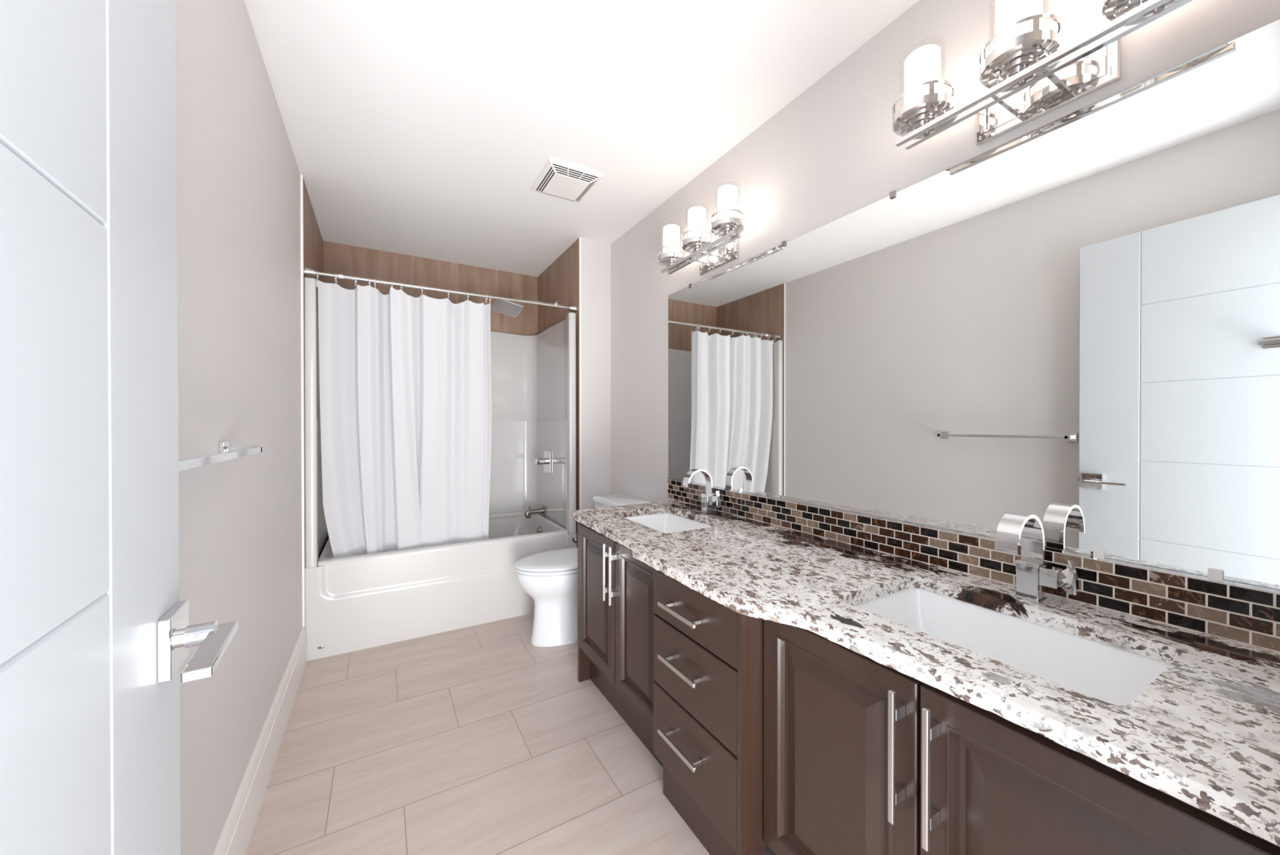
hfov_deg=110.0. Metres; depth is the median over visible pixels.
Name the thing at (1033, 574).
faucet
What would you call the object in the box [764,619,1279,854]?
base cabinet
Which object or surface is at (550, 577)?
toilet
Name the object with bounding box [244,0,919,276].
ceiling
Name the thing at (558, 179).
ceiling vent
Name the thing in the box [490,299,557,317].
shower
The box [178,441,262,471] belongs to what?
towel bar
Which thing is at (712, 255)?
vanity light
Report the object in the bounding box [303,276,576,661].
bathtub
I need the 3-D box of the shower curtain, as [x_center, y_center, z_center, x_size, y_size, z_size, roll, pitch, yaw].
[-1.319,-0.016,2.585,0.894,1.510,0.182,0,0,-30]
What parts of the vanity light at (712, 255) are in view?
lamp shade, lamp shade, lamp shade, arm, arm, lamp shade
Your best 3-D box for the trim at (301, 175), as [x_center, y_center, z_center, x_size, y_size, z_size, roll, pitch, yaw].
[-1.688,-0.040,2.245,0.010,2.440,0.005,0,0,-30]
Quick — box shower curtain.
[315,280,491,557]
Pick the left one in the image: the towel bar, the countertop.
the towel bar
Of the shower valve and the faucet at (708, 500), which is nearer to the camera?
the faucet at (708, 500)
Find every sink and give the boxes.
[625,512,713,533]
[854,586,1170,705]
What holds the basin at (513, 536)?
in the bathtub
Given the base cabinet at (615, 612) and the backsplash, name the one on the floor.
the base cabinet at (615, 612)
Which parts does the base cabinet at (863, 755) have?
door, handle, handle, door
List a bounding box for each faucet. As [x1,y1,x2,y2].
[682,468,721,513]
[994,511,1079,603]
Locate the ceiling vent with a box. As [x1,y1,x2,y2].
[530,158,602,202]
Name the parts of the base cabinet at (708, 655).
handle, handle, handle, drawer, drawer, drawer, panel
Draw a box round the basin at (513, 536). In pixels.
[317,510,568,566]
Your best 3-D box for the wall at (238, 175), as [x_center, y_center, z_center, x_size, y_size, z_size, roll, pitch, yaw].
[-1.018,-0.034,0.972,0.100,2.440,2.880,0,0,-30]
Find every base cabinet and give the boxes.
[577,521,662,766]
[653,568,766,854]
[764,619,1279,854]
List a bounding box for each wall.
[176,0,302,854]
[302,177,324,614]
[323,240,537,546]
[537,238,579,546]
[581,237,610,509]
[610,0,1279,502]
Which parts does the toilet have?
seat, lid, bowl, tank, tank lid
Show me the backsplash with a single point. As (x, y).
(1244, 615)
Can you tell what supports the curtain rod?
attached to the tiled wall at (313, 239)
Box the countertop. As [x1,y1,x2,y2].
[568,499,1279,846]
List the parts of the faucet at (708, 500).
spout, handle stem, knob, lever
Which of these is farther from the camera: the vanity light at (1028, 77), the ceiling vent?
the ceiling vent
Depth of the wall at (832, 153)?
1.59 m
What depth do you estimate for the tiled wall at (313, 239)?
2.49 m
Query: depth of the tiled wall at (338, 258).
3.39 m
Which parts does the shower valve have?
knob, wall plate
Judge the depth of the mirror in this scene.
1.06 m
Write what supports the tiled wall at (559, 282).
attached to the wall at (595, 255)
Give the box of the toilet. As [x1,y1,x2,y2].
[515,493,650,646]
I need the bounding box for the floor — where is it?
[245,613,776,854]
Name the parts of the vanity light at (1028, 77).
lamp shade, lamp shade, arm, lamp shade, arm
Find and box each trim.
[300,174,305,628]
[578,237,581,509]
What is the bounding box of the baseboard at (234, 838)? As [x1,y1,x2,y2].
[213,626,306,854]
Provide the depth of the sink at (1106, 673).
0.99 m
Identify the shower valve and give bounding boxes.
[535,450,551,472]
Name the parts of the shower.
head plate, arm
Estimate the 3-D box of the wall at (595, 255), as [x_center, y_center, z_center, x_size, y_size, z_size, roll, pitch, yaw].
[-0.510,-0.046,3.515,0.322,2.440,1.019,0,0,-30]
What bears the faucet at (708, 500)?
on the countertop
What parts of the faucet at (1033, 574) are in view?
spout, handle stem, knob, lever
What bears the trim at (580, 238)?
attached to the wall at (595, 255)
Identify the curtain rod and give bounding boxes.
[304,266,577,312]
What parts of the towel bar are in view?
post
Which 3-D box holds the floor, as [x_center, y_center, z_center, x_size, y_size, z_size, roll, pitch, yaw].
[-0.482,1.221,1.874,1.922,0.080,3.899,0,0,-30]
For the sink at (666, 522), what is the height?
0.146 m
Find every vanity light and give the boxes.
[657,184,744,275]
[892,0,1193,149]
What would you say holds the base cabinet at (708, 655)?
on the floor
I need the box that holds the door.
[0,0,238,854]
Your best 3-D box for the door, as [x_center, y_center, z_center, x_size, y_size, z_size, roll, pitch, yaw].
[-0.391,0.154,0.278,0.101,2.050,0.810,0,0,-33]
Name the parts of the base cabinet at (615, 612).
panel, door, handle, handle, door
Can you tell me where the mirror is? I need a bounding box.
[667,18,1279,593]
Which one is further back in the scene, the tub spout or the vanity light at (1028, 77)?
the tub spout
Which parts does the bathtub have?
overflow plate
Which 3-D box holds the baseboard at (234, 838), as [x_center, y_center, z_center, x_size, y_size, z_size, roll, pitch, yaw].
[-0.995,1.093,1.056,0.016,0.185,2.755,0,0,-30]
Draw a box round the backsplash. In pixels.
[667,479,1279,652]
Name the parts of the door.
lever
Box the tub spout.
[524,505,546,518]

